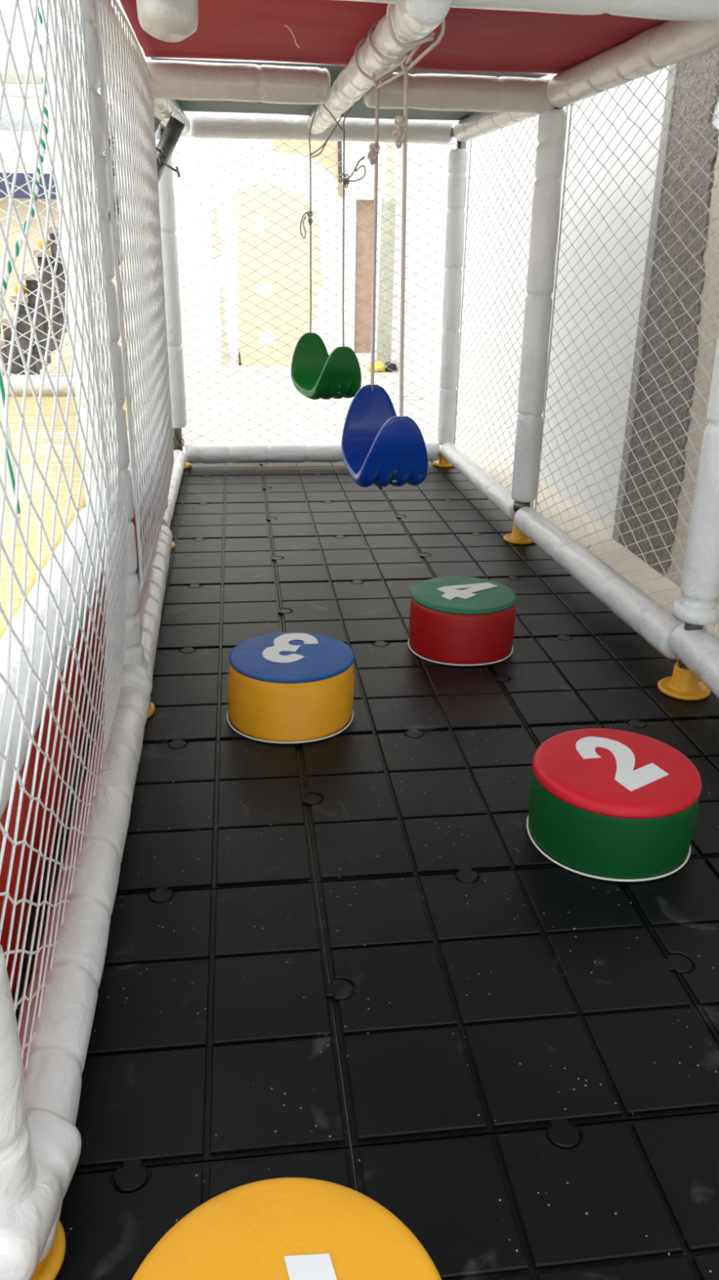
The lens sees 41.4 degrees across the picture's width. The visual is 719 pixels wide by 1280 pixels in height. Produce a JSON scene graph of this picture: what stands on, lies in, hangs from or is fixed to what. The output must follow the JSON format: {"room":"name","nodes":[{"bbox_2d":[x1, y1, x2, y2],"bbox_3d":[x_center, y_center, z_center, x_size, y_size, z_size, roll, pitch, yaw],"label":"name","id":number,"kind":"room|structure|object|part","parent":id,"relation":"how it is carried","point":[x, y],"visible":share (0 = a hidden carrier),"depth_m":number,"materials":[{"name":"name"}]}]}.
{"room":"indoor playground","nodes":[
{"label":"indoor playground","id":0,"kind":"room"},
{"bbox_2d":[0,0,399,368],"bbox_3d":[-2.680,-3.953,7.551,6.750,3.422,0.390,-2,23,-7],"label":"wall","id":1,"kind":"structure","parent":0,"point":[6,6],"depth_m":7.92,"materials":[{"name":"white paint"}]},
{"bbox_2d":[182,367,718,1191],"bbox_3d":[-2.240,-0.369,3.501,6.420,0.100,10.250,-2,23,-7],"label":"floor","id":2,"kind":"structure","parent":0,"point":[663,583],"depth_m":5.61,"materials":[{"name":"beige concrete"}]},
{"bbox_2d":[0,103,119,375],"bbox_3d":[-1.586,-1.860,4.928,0.901,1.584,0.480,-2,23,-7],"label":"staircase","id":3,"kind":"structure","parent":2,"relation":"on","point":[22,327],"depth_m":4.79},
{"bbox_2d":[14,283,26,294],"bbox_3d":[-1.701,-1.759,4.769,0.060,0.060,0.060,-2,23,-7],"label":"ball","id":4,"kind":"object","parent":3,"relation":"on","point":[16,288],"visible":0.44,"depth_m":4.75,"materials":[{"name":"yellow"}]},
{"bbox_2d":[37,237,50,249],"bbox_3d":[-1.562,-1.961,4.704,0.060,0.060,0.060,-2,23,-7],"label":"ball","id":5,"kind":"object","parent":3,"relation":"on","point":[40,244],"visible":0.46,"depth_m":4.68,"materials":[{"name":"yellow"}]},
{"bbox_2d":[0,197,131,374],"bbox_3d":[-2.878,-2.477,6.795,2.480,1.262,0.150,-2,23,-7],"label":"wall","id":6,"kind":"structure","parent":2,"relation":"on","point":[22,211],"depth_m":6.67,"materials":[{"name":"white paint"}]},
{"bbox_2d":[0,172,56,199],"bbox_3d":[-2.861,-3.061,6.375,2.450,0.150,0.120,-2,23,-7],"label":"banner","id":7,"kind":"object","parent":6,"relation":"attached to","point":[20,178],"visible":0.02,"depth_m":6.39,"materials":[{"name":"blue fabric"}]},
{"bbox_2d":[0,51,132,396],"bbox_3d":[-2.354,-1.665,4.347,2.881,1.647,2.299,-2,23,-7],"label":"frame","id":8,"kind":"object","parent":2,"relation":"on","point":[20,58],"visible":0.12,"depth_m":3.55,"materials":[{"name":"white plastic"}]},
{"bbox_2d":[0,93,131,377],"bbox_3d":[-1.550,-1.453,3.465,1.359,0.959,0.050,-2,23,-7],"label":"safety net","id":9,"kind":"object","parent":8,"relation":"attached to","point":[7,95],"visible":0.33,"depth_m":3.52,"materials":[{"name":"white fabric"}]},
{"bbox_2d":[83,648,251,749],"bbox_3d":[-0.393,0.131,2.208,0.530,0.022,0.530,-2,23,-7],"label":"rubber mat","id":10,"kind":"object","parent":2,"relation":"on","point":[188,695],"visible":0.47,"depth_m":2.17,"materials":[{"name":"black rubber"}]},
{"bbox_2d":[226,631,354,743],"bbox_3d":[-0.152,0.098,2.106,0.287,0.123,0.334,-2,23,-7],"label":"stool","id":11,"kind":"object","parent":10,"relation":"on","point":[286,687],"visible":1,"depth_m":2.02,"materials":[{"name":"yellow leather"}]},
{"bbox_2d":[33,739,322,902],"bbox_3d":[-0.332,0.322,1.749,0.530,0.022,0.530,-2,23,-7],"label":"rubber mat","id":12,"kind":"object","parent":2,"relation":"on","point":[225,814],"visible":0.7,"depth_m":1.71,"materials":[{"name":"black rubber"}]},
{"bbox_2d":[11,883,353,1193],"bbox_3d":[-0.270,0.512,1.291,0.530,0.022,0.530,-2,23,-7],"label":"rubber mat","id":13,"kind":"object","parent":2,"relation":"on","point":[213,1037],"visible":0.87,"depth_m":1.25,"materials":[{"name":"black rubber"}]},
{"bbox_2d":[54,1147,355,1279],"bbox_3d":[-0.208,0.702,0.833,0.530,0.022,0.530,-2,23,-7],"label":"rubber mat","id":14,"kind":"object","parent":2,"relation":"on","point":[109,1233],"visible":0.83,"depth_m":1.03,"materials":[{"name":"black rubber"}]},
{"bbox_2d":[131,1177,441,1279],"bbox_3d":[-0.062,0.625,0.796,0.282,0.151,0.285,-2,23,-7],"label":"stool","id":15,"kind":"object","parent":14,"relation":"on","point":[286,1228],"visible":1,"depth_m":0.84,"materials":[{"name":"yellow leather"}]},
{"bbox_2d":[135,537,283,588],"bbox_3d":[-0.516,-0.249,3.124,0.530,0.022,0.530,-2,23,-7],"label":"rubber mat","id":16,"kind":"object","parent":2,"relation":"on","point":[193,564],"visible":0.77,"depth_m":3.11,"materials":[{"name":"black rubber"}]},
{"bbox_2d":[0,0,718,1279],"bbox_3d":[-0.004,-0.780,2.482,1.593,1.467,3.925,-2,23,-7],"label":"frame","id":17,"kind":"object","parent":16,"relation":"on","point":[41,1141],"visible":0.76,"depth_m":2.08,"materials":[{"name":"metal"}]},
{"bbox_2d":[0,0,49,514],"bbox_3d":[-0.633,-0.692,1.810,0.158,0.925,0.013,-2,23,-7],"label":"rope","id":18,"kind":"object","parent":17,"relation":"hanging from","point":[19,243],"visible":0.48,"depth_m":1.79,"materials":[{"name":"teal"}]},
{"bbox_2d":[0,0,128,1070],"bbox_3d":[-0.393,-0.281,1.219,0.062,1.325,1.232,-2,23,-7],"label":"safety net","id":19,"kind":"object","parent":17,"relation":"attached to","point":[83,157],"visible":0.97,"depth_m":1.23,"materials":[{"name":"white fabric"}]},
{"bbox_3d":[-0.421,0.353,1.492,0.091,0.093,1.250,-2,23,-7],"label":"rail","id":20,"kind":"part","parent":17,"relation":"part of","materials":[{"name":"white plastic"}]},
{"bbox_2d":[93,0,173,596],"bbox_3d":[-0.568,-0.776,2.422,0.092,1.317,1.247,-2,23,-7],"label":"safety net","id":21,"kind":"object","parent":17,"relation":"attached to","point":[144,143],"visible":0.98,"depth_m":2.14,"materials":[{"name":"white fabric"}]},
{"bbox_3d":[-0.590,-0.130,2.660,0.087,0.091,1.200,-2,23,-8],"label":"rail","id":22,"kind":"part","parent":17,"relation":"part of","materials":[{"name":"white plastic"}]},
{"bbox_3d":[-0.766,-0.611,3.819,0.087,0.081,1.195,-2,23,-7],"label":"rail","id":23,"kind":"part","parent":17,"relation":"part of","materials":[{"name":"white plastic"}]},
{"bbox_2d":[136,0,198,42],"bbox_3d":[-0.315,-1.088,1.554,0.104,0.184,0.131,-2,23,-7],"label":"foam sleeve","id":24,"kind":"object","parent":17,"relation":"attached to","point":[166,20],"visible":1,"depth_m":1.54,"materials":[{"name":"white plastic"}]},
{"bbox_3d":[-0.831,-1.462,4.164,0.043,1.393,0.043,-2,23,-7],"label":"post","id":25,"kind":"part","parent":17,"relation":"part of","materials":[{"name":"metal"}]},
{"bbox_3d":[-0.214,-0.884,4.479,1.192,0.095,0.093,-2,23,-6],"label":"rail","id":26,"kind":"part","parent":17,"relation":"part of","materials":[{"name":"white plastic"}]},
{"bbox_2d":[172,134,456,446],"bbox_3d":[-0.204,-1.524,4.272,1.245,1.295,0.018,-2,23,-7],"label":"safety net","id":27,"kind":"object","parent":17,"relation":"attached to","point":[191,135],"visible":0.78,"depth_m":4.23,"materials":[{"name":"white fabric"}]},
{"bbox_2d":[290,84,365,399],"bbox_3d":[-0.118,-1.389,3.390,0.206,1.027,0.343,-6,24,-17],"label":"swing","id":28,"kind":"object","parent":17,"relation":"hanging from","point":[316,375],"visible":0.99,"depth_m":3.46,"materials":[{"name":"green plastic"}]},
{"bbox_3d":[-0.124,-1.017,3.545,0.182,0.222,0.336,-9,24,-22],"label":"seat","id":29,"kind":"part","parent":28,"relation":"part of","materials":[{"name":"green plastic"}]},
{"bbox_2d":[151,57,547,120],"bbox_3d":[-0.088,-1.918,3.354,1.185,0.019,1.170,-2,23,-7],"label":"roof","id":30,"kind":"structure","parent":17,"relation":"on","point":[359,109],"depth_m":3.64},
{"bbox_2d":[341,3,445,487],"bbox_3d":[0.081,-0.855,2.202,0.194,1.031,0.575,-2,23,-7],"label":"swing","id":31,"kind":"object","parent":17,"relation":"hanging from","point":[380,447],"visible":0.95,"depth_m":2.31,"materials":[{"name":"blue plastic"}]},
{"bbox_3d":[0.065,-0.516,2.434,0.175,0.228,0.330,-4,23,-12],"label":"seat","id":32,"kind":"part","parent":31,"relation":"part of","materials":[{"name":"blue plastic"}]},
{"bbox_2d":[120,0,667,74],"bbox_3d":[0.085,-1.440,2.223,1.245,0.020,1.190,-2,23,-7],"label":"roof","id":33,"kind":"structure","parent":17,"relation":"on","point":[326,32],"depth_m":2.33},
{"bbox_2d":[284,25,299,48],"bbox_3d":[-0.168,-1.419,2.225,0.056,0.055,0.003,-2,23,-7],"label":"thread","id":34,"kind":"object","parent":33,"relation":"hanging from","point":[284,25],"visible":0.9,"depth_m":2.23,"materials":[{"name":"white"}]},
{"bbox_3d":[0.423,-1.496,4.302,0.043,1.393,0.043,-2,23,-7],"label":"post","id":35,"kind":"part","parent":17,"relation":"part of","materials":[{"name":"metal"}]},
{"bbox_3d":[0.494,-0.681,3.965,0.083,0.082,1.195,-2,23,-7],"label":"rail","id":36,"kind":"part","parent":17,"relation":"part of","materials":[{"name":"white plastic"}]},
{"bbox_2d":[453,105,568,507],"bbox_3d":[0.547,-1.288,3.712,0.010,1.320,1.235,-2,23,-7],"label":"safety net","id":37,"kind":"object","parent":17,"relation":"attached to","point":[566,107],"visible":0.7,"depth_m":3.81,"materials":[{"name":"white fabric"}]},
{"bbox_3d":[0.673,-0.210,2.807,0.092,0.097,1.181,-3,23,-8],"label":"rail","id":38,"kind":"part","parent":17,"relation":"part of","materials":[{"name":"white plastic"}]},
{"bbox_2d":[534,48,718,628],"bbox_3d":[0.727,-0.812,2.554,0.010,1.310,1.226,-3,23,-9],"label":"safety net","id":39,"kind":"object","parent":17,"relation":"attached to","point":[699,66],"visible":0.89,"depth_m":2.54,"materials":[{"name":"white fabric"}]},
{"bbox_3d":[0.782,-0.535,1.989,0.043,1.393,0.043,-2,23,-7],"label":"post","id":40,"kind":"part","parent":17,"relation":"part of","materials":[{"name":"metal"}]},
{"bbox_3d":[0.848,0.247,1.679,0.095,0.120,1.262,-2,23,-7],"label":"rail","id":41,"kind":"part","parent":17,"relation":"part of","materials":[{"name":"white plastic"}]},
{"bbox_2d":[713,600,718,639],"bbox_3d":[0.906,-0.338,1.406,0.010,1.305,1.215,-2,23,-7],"label":"safety net","id":42,"kind":"object","parent":17,"relation":"on","point":[716,624],"visible":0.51,"depth_m":2.18,"materials":[{"name":"white fabric"}]},
{"bbox_2d":[146,502,276,541],"bbox_3d":[-0.578,-0.439,3.582,0.530,0.022,0.530,-2,23,-7],"label":"rubber mat","id":43,"kind":"object","parent":2,"relation":"on","point":[197,522],"visible":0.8,"depth_m":3.57,"materials":[{"name":"black rubber"}]},
{"bbox_2d":[175,475,271,505],"bbox_3d":[-0.640,-0.629,4.041,0.530,0.022,0.530,-2,23,-7],"label":"rubber mat","id":44,"kind":"object","parent":2,"relation":"on","point":[199,490],"visible":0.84,"depth_m":4.03,"materials":[{"name":"black rubber"}]},
{"bbox_2d":[156,583,291,653],"bbox_3d":[-0.455,-0.059,2.666,0.530,0.022,0.530,-2,23,-7],"label":"rubber mat","id":45,"kind":"object","parent":2,"relation":"on","point":[219,616],"visible":0.69,"depth_m":2.66,"materials":[{"name":"black rubber"}]},
{"bbox_2d":[182,461,266,477],"bbox_3d":[-0.701,-0.820,4.499,0.530,0.022,0.530,-2,23,-7],"label":"rubber mat","id":46,"kind":"object","parent":2,"relation":"on","point":[205,470],"visible":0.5,"depth_m":4.39,"materials":[{"name":"black rubber"}]},
{"bbox_2d":[261,461,349,476],"bbox_3d":[-0.205,-0.836,4.559,0.530,0.022,0.530,-2,23,-7],"label":"rubber mat","id":47,"kind":"object","parent":2,"relation":"on","point":[315,468],"visible":0.48,"depth_m":4.44,"materials":[{"name":"black rubber"}]},
{"bbox_2d":[262,474,387,506],"bbox_3d":[-0.144,-0.645,4.101,0.530,0.022,0.530,-2,23,-7],"label":"rubber mat","id":48,"kind":"object","parent":2,"relation":"on","point":[326,489],"visible":0.81,"depth_m":4.06,"materials":[{"name":"black rubber"}]},
{"bbox_2d":[266,501,408,538],"bbox_3d":[-0.082,-0.455,3.643,0.530,0.022,0.530,-2,23,-7],"label":"rubber mat","id":49,"kind":"object","parent":2,"relation":"on","point":[340,520],"visible":0.94,"depth_m":3.62,"materials":[{"name":"black rubber"}]},
{"bbox_2d":[277,579,427,647],"bbox_3d":[0.041,-0.075,2.726,0.530,0.022,0.530,-2,23,-7],"label":"rubber mat","id":50,"kind":"object","parent":2,"relation":"on","point":[377,613],"visible":0.65,"depth_m":2.72,"materials":[{"name":"black rubber"}]},
{"bbox_2d":[271,535,434,586],"bbox_3d":[-0.020,-0.265,3.184,0.530,0.022,0.530,-2,23,-7],"label":"rubber mat","id":51,"kind":"object","parent":2,"relation":"on","point":[357,560],"visible":0.94,"depth_m":3.16,"materials":[{"name":"black rubber"}]},
{"bbox_2d":[368,360,397,372],"bbox_3d":[0.197,-2.352,8.166,0.262,0.087,0.163,-2,23,-7],"label":"crumpled bag","id":52,"kind":"object","parent":2,"relation":"on","point":[392,366],"visible":0.82,"depth_m":8.13,"materials":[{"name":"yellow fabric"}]},
{"bbox_2d":[395,395,423,400],"bbox_3d":[0.357,-1.719,6.743,0.200,0.008,0.200,-2,23,-7],"label":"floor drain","id":53,"kind":"object","parent":2,"relation":"on","point":[411,397],"visible":0.81,"depth_m":6.73,"materials":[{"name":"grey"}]},
{"bbox_2d":[332,642,524,737],"bbox_3d":[0.103,0.115,2.268,0.530,0.022,0.530,-2,23,-7],"label":"rubber mat","id":54,"kind":"object","parent":2,"relation":"on","point":[397,690],"visible":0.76,"depth_m":2.21,"materials":[{"name":"black rubber"}]},
{"bbox_2d":[408,576,516,666],"bbox_3d":[0.266,-0.054,2.469,0.279,0.143,0.295,-2,23,-7],"label":"stool","id":55,"kind":"object","parent":54,"relation":"on","point":[454,620],"visible":1,"depth_m":2.38,"materials":[{"name":"red leather"}]},
{"bbox_2d":[297,727,562,887],"bbox_3d":[0.165,0.306,1.809,0.530,0.022,0.530,-2,23,-7],"label":"rubber mat","id":56,"kind":"object","parent":2,"relation":"on","point":[393,805],"visible":0.75,"depth_m":1.77,"materials":[{"name":"black rubber"}]},
{"bbox_2d":[380,473,488,502],"bbox_3d":[0.352,-0.661,4.161,0.530,0.022,0.530,-2,23,-7],"label":"rubber mat","id":57,"kind":"object","parent":2,"relation":"on","point":[448,487],"visible":0.53,"depth_m":4.08,"materials":[{"name":"black rubber"}]},
{"bbox_2d":[427,458,461,475],"bbox_3d":[0.291,-0.852,4.619,0.530,0.022,0.530,-2,23,-7],"label":"rubber mat","id":58,"kind":"object","parent":2,"relation":"on","point":[432,468],"visible":0.12,"depth_m":4.47,"materials":[{"name":"black rubber"}]},
{"bbox_2d":[388,499,514,536],"bbox_3d":[0.414,-0.471,3.703,0.530,0.022,0.530,-2,23,-7],"label":"rubber mat","id":59,"kind":"object","parent":2,"relation":"on","point":[473,517],"visible":0.71,"depth_m":3.68,"materials":[{"name":"black rubber"}]},
{"bbox_2d":[408,533,572,580],"bbox_3d":[0.476,-0.281,3.244,0.530,0.022,0.530,-2,23,-7],"label":"rubber mat","id":60,"kind":"object","parent":2,"relation":"on","point":[487,556],"visible":0.67,"depth_m":3.21,"materials":[{"name":"black rubber"}]},
{"bbox_2d":[317,867,718,1155],"bbox_3d":[0.226,0.496,1.351,0.530,0.022,0.530,-2,23,-7],"label":"rubber mat","id":61,"kind":"object","parent":2,"relation":"on","point":[513,1001],"visible":0.99,"depth_m":1.30,"materials":[{"name":"black rubber"}]},
{"bbox_2d":[353,1112,718,1279],"bbox_3d":[0.288,0.686,0.893,0.530,0.022,0.530,-2,23,-7],"label":"rubber mat","id":62,"kind":"object","parent":2,"relation":"on","point":[638,1199],"visible":0.98,"depth_m":1.04,"materials":[{"name":"black rubber"}]},
{"bbox_2d":[483,576,638,640],"bbox_3d":[0.537,-0.091,2.786,0.530,0.022,0.530,-2,23,-7],"label":"rubber mat","id":63,"kind":"object","parent":2,"relation":"on","point":[560,607],"visible":0.49,"depth_m":2.74,"materials":[{"name":"black rubber"}]},
{"bbox_2d":[486,634,718,728],"bbox_3d":[0.599,0.099,2.328,0.530,0.022,0.530,-2,23,-7],"label":"rubber mat","id":64,"kind":"object","parent":2,"relation":"on","point":[590,680],"visible":0.76,"depth_m":2.28,"materials":[{"name":"black rubber"}]},
{"bbox_2d":[526,719,718,859],"bbox_3d":[0.661,0.290,1.870,0.530,0.022,0.530,-2,23,-7],"label":"rubber mat","id":65,"kind":"object","parent":2,"relation":"on","point":[698,740],"visible":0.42,"depth_m":2.00,"materials":[{"name":"black rubber"}]},
{"bbox_2d":[526,728,702,881],"bbox_3d":[0.441,0.277,1.659,0.288,0.153,0.293,-2,23,-7],"label":"stool","id":66,"kind":"object","parent":65,"relation":"on","point":[605,804],"visible":1,"depth_m":1.56,"materials":[{"name":"green leather"}]},
{"bbox_2d":[618,857,718,1045],"bbox_3d":[0.722,0.480,1.411,0.530,0.022,0.530,-2,23,-7],"label":"rubber mat","id":67,"kind":"object","parent":2,"relation":"on","point":[680,909],"visible":0.93,"depth_m":1.48,"materials":[{"name":"black rubber"}]},
{"bbox_3d":[-1.367,0.135,2.163,1.398,0.018,3.600,-2,23,-7],"label":"covering","id":68,"kind":"object","parent":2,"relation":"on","visible":0},
{"bbox_2d":[0,396,135,639],"bbox_3d":[-1.310,-0.090,2.116,1.415,0.436,3.170,-2,23,-7],"label":"floor","id":69,"kind":"structure","parent":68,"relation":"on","point":[47,402],"depth_m":2.21,"materials":[{"name":"yellow plastic"}]},
{"bbox_2d":[0,498,147,993],"bbox_3d":[-0.618,-0.097,2.212,0.029,0.375,3.040,-2,23,-7],"label":"skirt","id":70,"kind":"object","parent":69,"relation":"hanging from","point":[28,780],"visible":0.13,"depth_m":1.56,"materials":[{"name":"red fabric"}]},
{"bbox_2d":[393,48,718,604],"bbox_3d":[1.089,-2.074,3.159,0.318,3.422,10.100,-2,23,-7],"label":"wall","id":71,"kind":"structure","parent":0,"point":[705,319],"depth_m":3.54,"materials":[{"name":"grey concrete"}]}
]}

